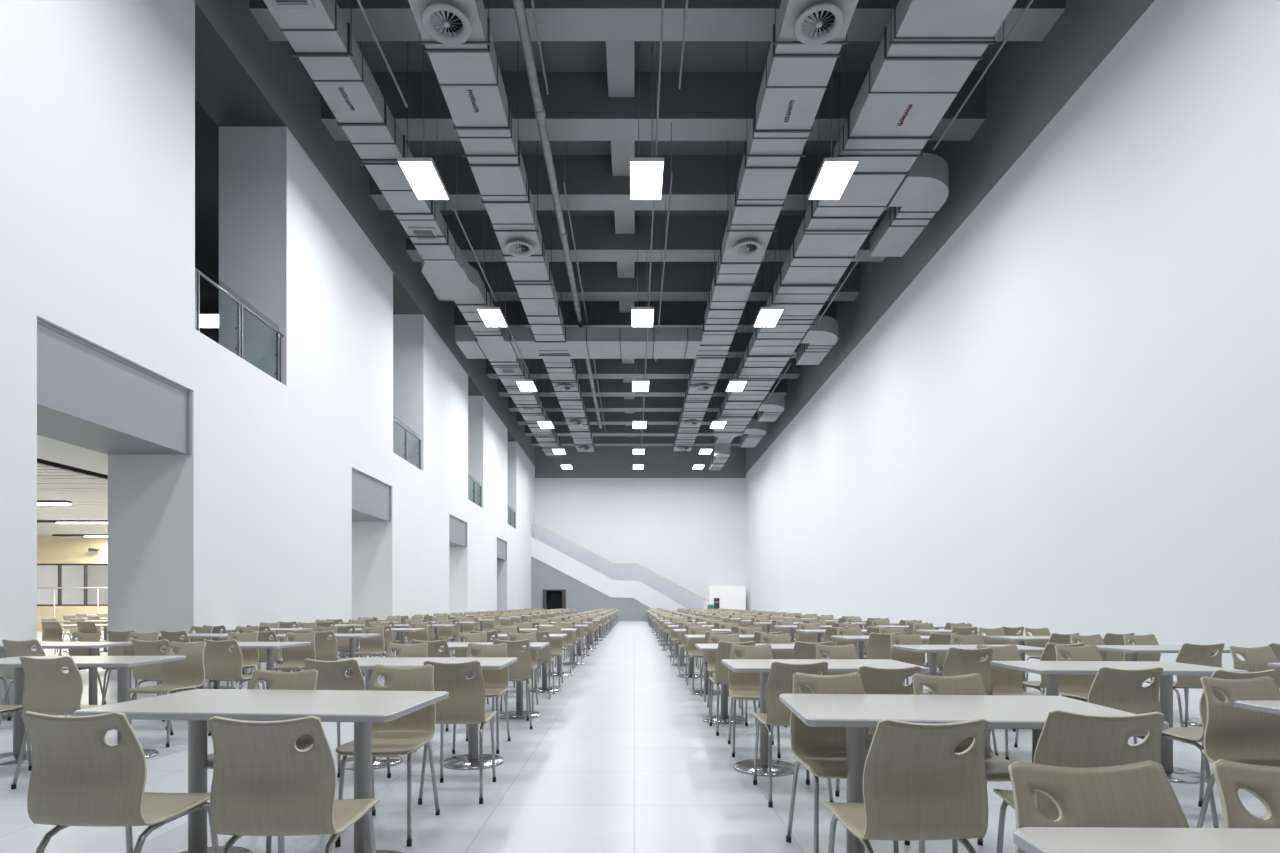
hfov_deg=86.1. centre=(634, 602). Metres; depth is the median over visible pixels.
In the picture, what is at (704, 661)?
dining chair
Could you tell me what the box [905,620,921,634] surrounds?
dining chair
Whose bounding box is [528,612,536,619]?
dining chair
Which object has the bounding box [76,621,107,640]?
dining chair
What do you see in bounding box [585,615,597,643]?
dining chair
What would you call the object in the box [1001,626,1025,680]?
dining chair
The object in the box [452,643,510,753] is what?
dining chair
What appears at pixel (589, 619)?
dining chair
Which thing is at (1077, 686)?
dining chair
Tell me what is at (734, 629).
dining chair
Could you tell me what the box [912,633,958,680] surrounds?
dining chair
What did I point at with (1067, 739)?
dining chair
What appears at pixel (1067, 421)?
wall
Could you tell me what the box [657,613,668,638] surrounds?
dining chair
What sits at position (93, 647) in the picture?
dining table
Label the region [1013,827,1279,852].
dining table
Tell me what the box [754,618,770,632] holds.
dining chair
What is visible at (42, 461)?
ceiling
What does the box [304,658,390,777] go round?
dining chair
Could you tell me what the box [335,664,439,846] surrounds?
dining chair
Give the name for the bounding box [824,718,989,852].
dining chair
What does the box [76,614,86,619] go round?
dining chair
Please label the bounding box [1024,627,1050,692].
dining chair
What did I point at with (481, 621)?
dining table
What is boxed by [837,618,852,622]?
dining chair
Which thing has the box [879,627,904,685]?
dining chair
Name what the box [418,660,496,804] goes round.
dining chair
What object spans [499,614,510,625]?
dining chair
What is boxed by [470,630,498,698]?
dining chair
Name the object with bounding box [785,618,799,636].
dining chair
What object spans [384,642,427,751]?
dining chair
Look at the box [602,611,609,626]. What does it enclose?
dining chair
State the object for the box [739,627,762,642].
dining chair
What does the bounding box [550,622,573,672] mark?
dining chair
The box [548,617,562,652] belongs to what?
dining chair
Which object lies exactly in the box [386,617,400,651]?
dining chair
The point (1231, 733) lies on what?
dining chair
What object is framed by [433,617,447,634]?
dining chair
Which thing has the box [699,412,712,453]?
ceiling light
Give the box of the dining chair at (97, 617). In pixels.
[87,615,107,631]
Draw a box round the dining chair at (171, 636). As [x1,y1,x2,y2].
[157,630,211,695]
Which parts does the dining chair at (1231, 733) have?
leg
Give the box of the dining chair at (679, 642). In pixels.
[677,622,698,669]
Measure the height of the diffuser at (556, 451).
0.045 m
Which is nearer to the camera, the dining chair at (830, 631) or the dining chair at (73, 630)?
the dining chair at (830, 631)
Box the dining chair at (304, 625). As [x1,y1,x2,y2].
[295,622,316,669]
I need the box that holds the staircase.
[531,522,708,610]
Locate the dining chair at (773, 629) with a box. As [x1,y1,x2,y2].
[770,620,787,632]
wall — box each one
[0,0,534,709]
[37,536,107,630]
[88,565,107,603]
[195,100,218,343]
[531,556,651,620]
[535,446,745,609]
[746,0,1279,690]
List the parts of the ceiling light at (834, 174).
frame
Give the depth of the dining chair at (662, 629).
18.31 m
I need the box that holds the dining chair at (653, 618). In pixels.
[652,611,660,631]
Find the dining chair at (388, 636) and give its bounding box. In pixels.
[369,625,395,676]
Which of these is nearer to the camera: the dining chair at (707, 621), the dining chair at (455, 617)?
the dining chair at (707, 621)
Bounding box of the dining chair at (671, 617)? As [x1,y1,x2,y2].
[667,617,684,652]
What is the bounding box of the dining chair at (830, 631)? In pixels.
[822,626,848,653]
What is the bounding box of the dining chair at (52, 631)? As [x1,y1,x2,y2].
[41,621,77,655]
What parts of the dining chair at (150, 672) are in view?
leg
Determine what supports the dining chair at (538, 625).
on the floor
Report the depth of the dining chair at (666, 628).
17.78 m
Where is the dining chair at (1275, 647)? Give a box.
[1268,643,1279,688]
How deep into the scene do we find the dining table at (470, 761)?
5.03 m
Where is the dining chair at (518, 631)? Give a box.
[497,625,519,633]
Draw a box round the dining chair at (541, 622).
[532,620,547,624]
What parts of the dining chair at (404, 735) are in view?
leg, leg, leg, leg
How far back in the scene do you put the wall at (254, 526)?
12.17 m
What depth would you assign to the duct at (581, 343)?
23.59 m
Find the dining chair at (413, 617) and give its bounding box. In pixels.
[411,616,423,619]
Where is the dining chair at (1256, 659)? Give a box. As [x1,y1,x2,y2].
[1229,646,1279,690]
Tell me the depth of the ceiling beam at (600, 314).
25.76 m
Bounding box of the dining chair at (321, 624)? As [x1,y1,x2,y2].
[316,621,344,657]
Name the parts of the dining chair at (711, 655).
leg, leg, leg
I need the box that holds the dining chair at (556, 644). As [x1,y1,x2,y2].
[534,626,562,686]
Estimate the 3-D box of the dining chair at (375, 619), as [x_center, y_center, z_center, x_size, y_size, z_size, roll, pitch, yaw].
[-6.454,0.762,16.951,0.389,0.840,0.511,0,0,1]
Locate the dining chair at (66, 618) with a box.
[62,615,76,641]
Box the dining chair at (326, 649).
[307,630,349,676]
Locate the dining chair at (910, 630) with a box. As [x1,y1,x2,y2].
[907,622,927,634]
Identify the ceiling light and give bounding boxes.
[397,41,449,199]
[477,210,507,326]
[515,359,537,391]
[537,379,553,428]
[552,412,565,453]
[560,436,572,468]
[630,48,663,199]
[631,210,653,326]
[632,359,648,391]
[633,420,646,428]
[633,448,644,453]
[633,464,643,468]
[692,436,704,468]
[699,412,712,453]
[710,420,726,428]
[725,332,746,391]
[753,307,783,326]
[808,44,858,199]
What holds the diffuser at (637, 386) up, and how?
attached to the ceiling light at (637, 385)
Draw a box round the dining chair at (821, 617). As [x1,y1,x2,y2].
[820,616,833,624]
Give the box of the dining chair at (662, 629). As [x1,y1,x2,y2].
[661,616,673,645]
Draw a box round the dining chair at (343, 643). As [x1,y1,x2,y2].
[332,625,363,676]
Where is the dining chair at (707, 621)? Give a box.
[706,620,722,628]
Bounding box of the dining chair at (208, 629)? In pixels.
[189,626,212,641]
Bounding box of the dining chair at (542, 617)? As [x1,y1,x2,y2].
[537,611,544,619]
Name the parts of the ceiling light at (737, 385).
frame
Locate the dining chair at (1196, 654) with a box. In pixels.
[1145,643,1224,742]
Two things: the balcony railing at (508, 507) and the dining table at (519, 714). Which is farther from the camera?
the balcony railing at (508, 507)
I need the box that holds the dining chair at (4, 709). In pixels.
[0,705,31,770]
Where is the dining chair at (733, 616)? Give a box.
[731,615,742,625]
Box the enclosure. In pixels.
[707,586,745,609]
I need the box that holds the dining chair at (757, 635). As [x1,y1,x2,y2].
[753,631,782,643]
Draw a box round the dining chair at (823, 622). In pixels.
[809,620,826,641]
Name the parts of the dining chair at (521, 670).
leg, leg, leg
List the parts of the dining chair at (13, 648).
leg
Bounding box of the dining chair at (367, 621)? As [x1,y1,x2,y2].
[358,619,380,656]
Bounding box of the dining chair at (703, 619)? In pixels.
[699,618,712,624]
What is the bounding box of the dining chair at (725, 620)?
[722,614,732,622]
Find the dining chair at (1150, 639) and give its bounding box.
[1123,634,1188,717]
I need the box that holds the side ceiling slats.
[37,462,107,535]
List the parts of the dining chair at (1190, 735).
seat frame, leg, leg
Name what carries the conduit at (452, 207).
hanging from the ceiling at (558, 56)
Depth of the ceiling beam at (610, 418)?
39.47 m
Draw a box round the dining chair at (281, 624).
[276,621,296,665]
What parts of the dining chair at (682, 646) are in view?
leg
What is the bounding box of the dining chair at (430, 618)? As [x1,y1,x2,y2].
[424,616,433,621]
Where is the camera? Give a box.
[88,548,99,550]
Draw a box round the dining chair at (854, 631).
[836,628,866,658]
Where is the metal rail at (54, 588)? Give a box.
[37,587,107,617]
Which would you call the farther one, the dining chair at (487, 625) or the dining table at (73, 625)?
the dining chair at (487, 625)
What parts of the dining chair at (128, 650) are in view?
leg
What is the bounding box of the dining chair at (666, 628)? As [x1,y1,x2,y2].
[663,616,677,647]
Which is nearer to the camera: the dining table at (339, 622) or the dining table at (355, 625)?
the dining table at (355, 625)
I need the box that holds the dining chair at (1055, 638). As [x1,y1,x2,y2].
[1025,633,1078,691]
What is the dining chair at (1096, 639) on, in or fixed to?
on the floor
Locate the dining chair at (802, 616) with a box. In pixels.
[801,615,812,621]
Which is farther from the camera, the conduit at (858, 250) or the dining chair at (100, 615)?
the dining chair at (100, 615)
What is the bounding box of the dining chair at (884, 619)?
[874,618,890,625]
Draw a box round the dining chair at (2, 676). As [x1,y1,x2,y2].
[0,674,10,720]
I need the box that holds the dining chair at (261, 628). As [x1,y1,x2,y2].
[245,625,282,674]
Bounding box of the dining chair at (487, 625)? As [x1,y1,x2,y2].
[479,616,493,631]
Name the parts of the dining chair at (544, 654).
leg, leg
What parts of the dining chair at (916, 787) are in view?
leg, leg, leg, leg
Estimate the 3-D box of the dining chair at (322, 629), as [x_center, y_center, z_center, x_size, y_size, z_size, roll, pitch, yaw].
[-4.539,0.760,9.846,0.389,0.844,0.513,0,0,5]
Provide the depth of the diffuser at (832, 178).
13.66 m
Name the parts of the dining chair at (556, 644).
leg, leg, leg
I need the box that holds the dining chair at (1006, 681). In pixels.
[976,645,1043,759]
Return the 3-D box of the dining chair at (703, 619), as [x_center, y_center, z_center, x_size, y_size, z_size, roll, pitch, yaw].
[1.651,0.760,15.560,0.389,0.844,0.513,0,0,-2]
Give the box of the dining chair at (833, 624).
[832,622,851,626]
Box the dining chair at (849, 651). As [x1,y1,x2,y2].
[815,644,858,674]
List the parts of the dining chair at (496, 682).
leg, leg, leg, leg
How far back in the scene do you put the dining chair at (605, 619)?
24.35 m
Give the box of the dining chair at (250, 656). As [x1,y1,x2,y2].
[208,632,258,688]
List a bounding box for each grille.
[270,0,315,8]
[408,227,439,240]
[499,368,516,373]
[521,406,535,409]
[537,434,549,436]
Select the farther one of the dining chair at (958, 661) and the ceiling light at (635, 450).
the ceiling light at (635, 450)
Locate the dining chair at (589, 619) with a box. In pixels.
[579,617,593,651]
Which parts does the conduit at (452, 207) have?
hanger rod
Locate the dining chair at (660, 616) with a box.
[659,615,670,638]
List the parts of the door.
dark doorway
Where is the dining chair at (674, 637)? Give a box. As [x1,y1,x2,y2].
[670,620,688,663]
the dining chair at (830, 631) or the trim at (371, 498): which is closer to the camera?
the dining chair at (830, 631)
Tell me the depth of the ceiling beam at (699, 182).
17.53 m
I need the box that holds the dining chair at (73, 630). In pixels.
[68,618,99,653]
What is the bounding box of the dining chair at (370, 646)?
[346,626,384,675]
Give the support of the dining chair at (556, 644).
on the floor
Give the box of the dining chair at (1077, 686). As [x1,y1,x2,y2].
[1055,645,1136,743]
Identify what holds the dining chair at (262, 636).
on the floor
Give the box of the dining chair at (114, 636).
[105,630,157,697]
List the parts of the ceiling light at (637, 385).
frame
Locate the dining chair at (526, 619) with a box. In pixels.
[520,613,528,622]
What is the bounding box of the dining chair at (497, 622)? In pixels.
[487,616,499,631]
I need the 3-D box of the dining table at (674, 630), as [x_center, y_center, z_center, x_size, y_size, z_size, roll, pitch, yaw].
[1.283,0.805,10.991,1.300,0.750,0.720,0,0,-2]
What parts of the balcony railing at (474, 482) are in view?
post, post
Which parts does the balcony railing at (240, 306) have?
post, handrail, post, post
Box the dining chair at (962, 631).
[950,626,977,644]
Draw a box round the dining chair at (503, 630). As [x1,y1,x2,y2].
[494,626,516,686]
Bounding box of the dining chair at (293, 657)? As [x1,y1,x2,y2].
[274,632,315,671]
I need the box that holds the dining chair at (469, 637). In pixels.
[455,632,488,703]
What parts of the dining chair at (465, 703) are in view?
leg, leg, seat frame, leg, leg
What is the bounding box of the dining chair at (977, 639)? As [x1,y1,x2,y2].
[951,634,985,657]
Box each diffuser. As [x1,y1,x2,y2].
[399,162,447,198]
[421,2,471,44]
[478,310,506,326]
[504,239,534,256]
[517,382,535,390]
[538,422,553,427]
[552,449,565,453]
[556,383,573,390]
[561,465,571,468]
[569,420,583,425]
[578,446,590,450]
[631,162,662,198]
[632,310,652,326]
[633,382,648,390]
[633,422,645,427]
[677,447,689,450]
[684,420,698,425]
[693,465,703,468]
[694,383,711,390]
[699,449,711,453]
[710,422,725,427]
[727,382,745,390]
[732,239,761,256]
[794,2,843,44]
[810,162,856,198]
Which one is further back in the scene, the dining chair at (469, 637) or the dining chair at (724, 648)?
the dining chair at (469, 637)
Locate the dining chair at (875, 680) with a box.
[835,665,920,796]
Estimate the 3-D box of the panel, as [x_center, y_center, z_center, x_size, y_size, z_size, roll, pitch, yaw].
[-9.700,-7.770,15.300,1.200,3.000,0.600,0,0,0]
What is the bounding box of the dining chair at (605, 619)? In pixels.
[597,613,606,635]
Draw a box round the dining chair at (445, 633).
[433,619,452,656]
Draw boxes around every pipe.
[513,0,583,327]
[585,359,601,428]
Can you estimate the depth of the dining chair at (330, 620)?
14.19 m
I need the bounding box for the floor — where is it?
[0,621,1266,852]
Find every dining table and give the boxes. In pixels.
[0,642,132,717]
[0,656,185,764]
[59,620,107,651]
[61,624,107,626]
[74,689,448,852]
[131,633,235,688]
[161,642,310,689]
[220,628,313,674]
[269,633,380,675]
[293,624,364,657]
[338,622,398,655]
[338,657,516,769]
[346,628,424,675]
[378,619,419,623]
[390,624,454,655]
[432,622,476,655]
[439,642,548,719]
[451,619,494,649]
[462,634,566,692]
[486,616,520,631]
[493,628,576,675]
[534,625,587,664]
[548,622,592,656]
[562,620,599,649]
[570,618,600,644]
[575,616,604,640]
[582,615,607,637]
[655,617,683,641]
[657,618,686,645]
[659,620,694,650]
[664,622,705,657]
[668,625,713,665]
[672,629,730,677]
[684,635,790,694]
[695,644,793,723]
[721,659,929,776]
[753,622,802,632]
[774,625,831,641]
[779,694,1168,852]
[796,630,884,654]
[799,618,838,619]
[820,620,865,626]
[831,636,950,694]
[852,623,898,633]
[875,626,944,667]
[892,645,1044,694]
[916,630,1019,675]
[987,636,1103,696]
[990,661,1248,783]
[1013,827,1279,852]
[1085,645,1230,726]
[1233,700,1279,715]
[1267,663,1279,667]
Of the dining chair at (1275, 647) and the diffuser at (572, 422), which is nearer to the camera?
the dining chair at (1275, 647)
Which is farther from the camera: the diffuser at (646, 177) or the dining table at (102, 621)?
the dining table at (102, 621)
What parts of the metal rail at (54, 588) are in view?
post, rail, post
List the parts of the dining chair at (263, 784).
leg, leg, leg, leg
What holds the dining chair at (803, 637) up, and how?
on the floor
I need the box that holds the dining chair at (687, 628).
[685,626,708,682]
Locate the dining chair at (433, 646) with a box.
[411,640,450,730]
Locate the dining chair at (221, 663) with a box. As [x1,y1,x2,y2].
[202,639,264,689]
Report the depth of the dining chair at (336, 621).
14.65 m
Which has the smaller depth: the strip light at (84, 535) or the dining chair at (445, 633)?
the dining chair at (445, 633)
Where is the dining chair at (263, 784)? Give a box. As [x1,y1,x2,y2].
[208,716,379,852]
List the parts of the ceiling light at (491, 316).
frame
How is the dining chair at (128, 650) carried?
on the floor
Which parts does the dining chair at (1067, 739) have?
leg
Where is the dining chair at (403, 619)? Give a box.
[392,617,405,643]
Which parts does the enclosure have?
door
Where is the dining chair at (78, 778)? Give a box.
[21,711,218,852]
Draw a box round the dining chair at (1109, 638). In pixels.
[1103,633,1134,660]
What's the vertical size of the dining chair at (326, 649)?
0.844 m
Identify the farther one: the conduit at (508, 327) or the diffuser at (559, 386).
the diffuser at (559, 386)
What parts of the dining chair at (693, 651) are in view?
leg, leg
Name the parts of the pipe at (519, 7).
hanger rod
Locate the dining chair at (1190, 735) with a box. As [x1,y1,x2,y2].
[1161,669,1277,827]
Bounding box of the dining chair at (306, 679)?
[206,669,317,852]
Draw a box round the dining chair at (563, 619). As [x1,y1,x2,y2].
[552,617,567,651]
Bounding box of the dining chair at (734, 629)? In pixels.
[731,626,753,634]
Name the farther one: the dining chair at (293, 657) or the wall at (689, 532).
the wall at (689, 532)
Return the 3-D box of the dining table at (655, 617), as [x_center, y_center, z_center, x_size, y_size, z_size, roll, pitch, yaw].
[1.303,0.805,21.130,1.300,0.750,0.720,0,0,-1]
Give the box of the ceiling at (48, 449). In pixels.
[37,435,107,474]
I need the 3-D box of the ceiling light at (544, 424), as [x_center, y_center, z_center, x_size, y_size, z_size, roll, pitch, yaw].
[-4.200,-9.945,32.500,0.660,3.030,1.260,0,0,0]
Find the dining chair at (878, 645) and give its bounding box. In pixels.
[866,633,898,658]
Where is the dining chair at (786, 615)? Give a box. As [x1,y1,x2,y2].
[785,614,795,616]
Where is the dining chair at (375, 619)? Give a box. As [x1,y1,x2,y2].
[363,617,377,621]
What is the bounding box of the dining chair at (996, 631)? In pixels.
[978,628,1006,657]
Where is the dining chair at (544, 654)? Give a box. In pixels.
[522,631,554,698]
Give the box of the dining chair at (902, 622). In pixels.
[898,620,915,630]
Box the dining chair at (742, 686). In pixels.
[728,644,780,757]
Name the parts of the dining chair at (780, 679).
leg, leg, leg, leg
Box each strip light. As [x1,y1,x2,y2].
[37,500,71,504]
[37,520,107,523]
[52,534,107,536]
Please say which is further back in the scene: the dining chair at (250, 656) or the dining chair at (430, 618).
the dining chair at (430, 618)
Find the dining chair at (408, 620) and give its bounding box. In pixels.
[405,619,422,642]
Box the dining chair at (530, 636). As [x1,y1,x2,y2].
[500,632,537,710]
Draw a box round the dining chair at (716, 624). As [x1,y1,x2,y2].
[713,622,732,628]
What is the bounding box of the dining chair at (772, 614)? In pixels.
[771,613,780,615]
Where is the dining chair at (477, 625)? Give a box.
[465,617,483,631]
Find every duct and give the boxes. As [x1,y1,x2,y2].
[264,0,504,340]
[408,0,593,451]
[455,328,700,358]
[488,359,562,455]
[673,0,858,451]
[709,0,1016,469]
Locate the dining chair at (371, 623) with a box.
[359,622,388,656]
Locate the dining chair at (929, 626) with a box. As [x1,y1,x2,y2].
[913,623,934,661]
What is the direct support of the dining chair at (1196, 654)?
on the floor
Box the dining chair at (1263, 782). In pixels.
[1211,759,1279,827]
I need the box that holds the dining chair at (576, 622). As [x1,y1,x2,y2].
[564,620,581,660]
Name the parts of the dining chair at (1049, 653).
seat frame, leg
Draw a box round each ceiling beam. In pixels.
[249,0,1065,40]
[321,72,985,140]
[370,155,888,209]
[406,216,884,261]
[433,262,859,300]
[454,301,835,331]
[486,358,800,378]
[498,379,786,396]
[508,397,757,411]
[517,412,757,424]
[525,425,742,435]
[531,436,741,445]
[606,41,633,96]
[611,141,633,175]
[614,210,633,233]
[617,262,633,277]
[619,301,633,312]
[622,359,633,363]
[727,332,801,357]
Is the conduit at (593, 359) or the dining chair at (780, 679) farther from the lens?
the conduit at (593, 359)
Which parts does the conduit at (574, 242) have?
hanger rod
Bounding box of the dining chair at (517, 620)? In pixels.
[509,614,519,625]
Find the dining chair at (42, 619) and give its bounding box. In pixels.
[41,618,70,653]
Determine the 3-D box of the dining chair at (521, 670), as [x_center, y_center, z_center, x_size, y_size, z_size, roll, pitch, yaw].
[-1.191,0.759,6.603,0.389,0.842,0.516,0,0,-12]
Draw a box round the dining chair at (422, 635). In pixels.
[406,622,427,643]
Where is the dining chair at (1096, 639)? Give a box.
[1070,634,1106,660]
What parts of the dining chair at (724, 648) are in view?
leg, leg, leg, leg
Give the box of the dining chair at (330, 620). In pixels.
[315,619,331,621]
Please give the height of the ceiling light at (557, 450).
3.030 m
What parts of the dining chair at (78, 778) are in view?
leg, leg, leg, seat frame, leg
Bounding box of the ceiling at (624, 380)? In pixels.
[623,379,633,382]
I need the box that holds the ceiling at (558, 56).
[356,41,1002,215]
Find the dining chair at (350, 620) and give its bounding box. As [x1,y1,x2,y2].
[340,619,365,657]
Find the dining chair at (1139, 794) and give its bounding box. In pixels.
[1008,760,1188,852]
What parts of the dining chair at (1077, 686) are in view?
seat frame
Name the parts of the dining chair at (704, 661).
leg, leg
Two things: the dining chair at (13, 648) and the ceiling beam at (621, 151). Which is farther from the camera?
the ceiling beam at (621, 151)
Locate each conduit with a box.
[357,0,407,107]
[452,207,496,301]
[508,327,529,374]
[531,0,548,94]
[563,181,588,326]
[593,359,605,431]
[642,0,664,441]
[655,122,672,361]
[678,0,687,88]
[767,363,790,399]
[819,250,862,320]
[933,0,1033,149]
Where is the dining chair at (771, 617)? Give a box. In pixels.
[770,616,783,625]
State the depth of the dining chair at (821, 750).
3.31 m
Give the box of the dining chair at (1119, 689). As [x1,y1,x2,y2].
[1088,666,1163,738]
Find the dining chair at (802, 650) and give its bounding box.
[785,641,832,726]
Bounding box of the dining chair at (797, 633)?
[792,622,815,643]
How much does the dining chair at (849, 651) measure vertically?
0.842 m
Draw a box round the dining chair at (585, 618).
[573,617,587,653]
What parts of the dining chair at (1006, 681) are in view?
leg, leg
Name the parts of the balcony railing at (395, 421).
post, post, handrail, post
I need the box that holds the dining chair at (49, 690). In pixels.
[11,656,121,789]
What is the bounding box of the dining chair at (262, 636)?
[247,630,294,688]
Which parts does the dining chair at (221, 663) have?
seat frame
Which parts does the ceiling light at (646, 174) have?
frame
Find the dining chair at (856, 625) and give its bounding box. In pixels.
[839,623,858,633]
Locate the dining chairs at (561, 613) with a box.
[478,608,772,630]
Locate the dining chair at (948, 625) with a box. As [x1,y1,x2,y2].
[944,622,964,633]
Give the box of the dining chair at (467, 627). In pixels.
[456,617,474,639]
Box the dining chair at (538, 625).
[536,625,562,676]
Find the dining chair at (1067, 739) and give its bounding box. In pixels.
[993,709,1164,852]
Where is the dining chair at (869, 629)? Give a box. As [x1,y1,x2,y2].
[864,626,889,655]
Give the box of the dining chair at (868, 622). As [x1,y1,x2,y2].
[864,620,882,629]
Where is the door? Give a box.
[543,590,565,609]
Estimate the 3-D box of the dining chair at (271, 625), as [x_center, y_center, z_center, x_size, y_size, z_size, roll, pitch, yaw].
[-6.442,0.760,11.904,0.389,0.844,0.513,0,0,-3]
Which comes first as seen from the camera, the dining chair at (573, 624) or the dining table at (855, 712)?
the dining table at (855, 712)
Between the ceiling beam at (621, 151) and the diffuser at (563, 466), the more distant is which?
the diffuser at (563, 466)
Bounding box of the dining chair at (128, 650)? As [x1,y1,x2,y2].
[101,632,161,704]
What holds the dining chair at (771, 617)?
on the floor
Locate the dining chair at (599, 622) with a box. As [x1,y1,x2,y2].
[591,614,602,639]
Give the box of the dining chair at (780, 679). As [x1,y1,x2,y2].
[753,661,833,807]
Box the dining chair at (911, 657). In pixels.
[890,634,941,689]
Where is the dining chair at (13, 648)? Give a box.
[0,639,45,723]
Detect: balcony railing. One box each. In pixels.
[195,268,283,381]
[393,419,421,469]
[468,476,481,507]
[508,507,515,527]
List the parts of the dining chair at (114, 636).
leg, leg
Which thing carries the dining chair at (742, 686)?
on the floor
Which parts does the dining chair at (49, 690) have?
leg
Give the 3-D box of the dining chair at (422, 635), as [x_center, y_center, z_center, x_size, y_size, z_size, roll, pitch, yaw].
[-3.838,0.760,11.913,0.389,0.844,0.513,0,0,5]
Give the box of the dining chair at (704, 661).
[699,631,733,701]
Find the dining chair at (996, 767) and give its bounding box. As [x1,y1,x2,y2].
[904,673,1013,852]
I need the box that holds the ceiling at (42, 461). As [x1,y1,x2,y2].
[37,458,107,478]
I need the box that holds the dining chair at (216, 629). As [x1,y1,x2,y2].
[203,625,226,640]
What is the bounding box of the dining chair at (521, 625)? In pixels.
[513,622,531,633]
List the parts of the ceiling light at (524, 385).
frame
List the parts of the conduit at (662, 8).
hanger rod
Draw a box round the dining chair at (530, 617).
[524,612,532,621]
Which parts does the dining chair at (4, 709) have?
seat frame, leg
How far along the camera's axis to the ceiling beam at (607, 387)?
33.98 m
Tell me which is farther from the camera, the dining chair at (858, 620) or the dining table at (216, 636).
the dining chair at (858, 620)
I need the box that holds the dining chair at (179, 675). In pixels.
[129,641,210,747]
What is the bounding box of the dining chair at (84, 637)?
[62,632,105,703]
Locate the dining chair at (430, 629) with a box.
[414,621,438,640]
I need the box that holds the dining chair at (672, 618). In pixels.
[672,618,686,654]
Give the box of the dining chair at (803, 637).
[798,623,819,642]
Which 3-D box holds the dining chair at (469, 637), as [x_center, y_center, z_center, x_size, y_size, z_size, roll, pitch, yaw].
[-1.888,0.760,7.761,0.389,0.844,0.513,0,0,0]
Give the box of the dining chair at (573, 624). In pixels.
[555,622,577,667]
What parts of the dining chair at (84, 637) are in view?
leg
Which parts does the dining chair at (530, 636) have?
leg, leg, leg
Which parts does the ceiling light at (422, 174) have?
frame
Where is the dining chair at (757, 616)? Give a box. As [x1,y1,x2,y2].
[756,615,766,617]
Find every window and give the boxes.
[37,564,107,605]
[37,565,83,603]
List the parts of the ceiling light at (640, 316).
frame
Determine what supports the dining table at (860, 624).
on the floor
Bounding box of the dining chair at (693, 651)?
[687,627,712,689]
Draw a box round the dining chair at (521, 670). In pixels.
[492,639,532,729]
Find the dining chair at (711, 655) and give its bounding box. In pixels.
[707,633,742,714]
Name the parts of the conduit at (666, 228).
hanger rod, hanger rod, hanger rod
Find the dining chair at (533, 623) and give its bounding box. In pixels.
[521,622,539,667]
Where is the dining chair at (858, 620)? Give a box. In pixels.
[846,618,863,635]
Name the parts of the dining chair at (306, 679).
leg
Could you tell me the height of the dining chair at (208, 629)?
0.844 m
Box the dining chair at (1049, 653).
[1013,643,1084,731]
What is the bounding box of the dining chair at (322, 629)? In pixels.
[315,626,337,639]
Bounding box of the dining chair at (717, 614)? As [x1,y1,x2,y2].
[715,613,724,619]
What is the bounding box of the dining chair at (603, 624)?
[593,613,604,638]
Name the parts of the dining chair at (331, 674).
leg, leg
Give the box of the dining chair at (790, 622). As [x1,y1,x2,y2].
[776,620,795,641]
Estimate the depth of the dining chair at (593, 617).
18.16 m
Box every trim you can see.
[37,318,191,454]
[352,468,390,520]
[449,515,466,546]
[497,538,506,559]
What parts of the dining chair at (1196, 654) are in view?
leg, seat frame, leg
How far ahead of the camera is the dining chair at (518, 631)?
10.39 m
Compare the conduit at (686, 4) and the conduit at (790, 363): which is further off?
the conduit at (790, 363)
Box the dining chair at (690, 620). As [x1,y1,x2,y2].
[674,619,691,659]
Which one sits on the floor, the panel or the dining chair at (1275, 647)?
the dining chair at (1275, 647)
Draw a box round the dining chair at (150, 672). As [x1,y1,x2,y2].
[132,639,196,729]
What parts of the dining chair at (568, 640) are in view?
leg, leg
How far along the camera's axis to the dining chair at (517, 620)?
22.27 m
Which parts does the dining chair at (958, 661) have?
leg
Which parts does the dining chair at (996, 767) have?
leg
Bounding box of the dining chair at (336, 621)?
[327,619,343,623]
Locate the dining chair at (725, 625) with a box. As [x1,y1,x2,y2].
[719,623,738,628]
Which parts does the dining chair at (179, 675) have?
leg, leg, leg, seat frame, leg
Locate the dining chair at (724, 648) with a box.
[709,641,756,735]
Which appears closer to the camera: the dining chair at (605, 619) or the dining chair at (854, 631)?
the dining chair at (854, 631)
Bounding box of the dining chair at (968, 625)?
[951,623,972,633]
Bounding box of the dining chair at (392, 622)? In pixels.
[375,621,399,656]
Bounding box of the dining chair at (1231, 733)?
[1196,676,1279,827]
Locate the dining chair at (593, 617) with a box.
[583,616,595,647]
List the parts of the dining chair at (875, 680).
leg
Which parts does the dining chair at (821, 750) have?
leg, leg, leg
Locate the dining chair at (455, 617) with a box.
[450,616,466,641]
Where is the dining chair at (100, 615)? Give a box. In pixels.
[97,614,107,638]
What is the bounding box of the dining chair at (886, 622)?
[872,620,890,633]
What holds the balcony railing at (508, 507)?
on the wall at (254, 526)
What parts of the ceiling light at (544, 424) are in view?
frame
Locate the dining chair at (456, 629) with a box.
[442,619,463,650]
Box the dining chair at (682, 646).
[679,623,703,673]
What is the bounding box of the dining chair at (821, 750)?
[786,672,898,852]
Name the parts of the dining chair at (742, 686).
leg, leg, leg, leg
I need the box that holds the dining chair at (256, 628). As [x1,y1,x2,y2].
[232,626,261,686]
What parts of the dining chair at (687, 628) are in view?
leg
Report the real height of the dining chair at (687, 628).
0.844 m
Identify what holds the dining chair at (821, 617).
on the floor
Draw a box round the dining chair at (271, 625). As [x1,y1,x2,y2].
[259,622,280,664]
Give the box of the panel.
[200,314,218,327]
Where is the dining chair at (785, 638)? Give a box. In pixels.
[758,633,792,707]
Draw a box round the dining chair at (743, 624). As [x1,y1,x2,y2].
[741,616,754,626]
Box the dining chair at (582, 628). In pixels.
[566,619,584,658]
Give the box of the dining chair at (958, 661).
[925,647,997,755]

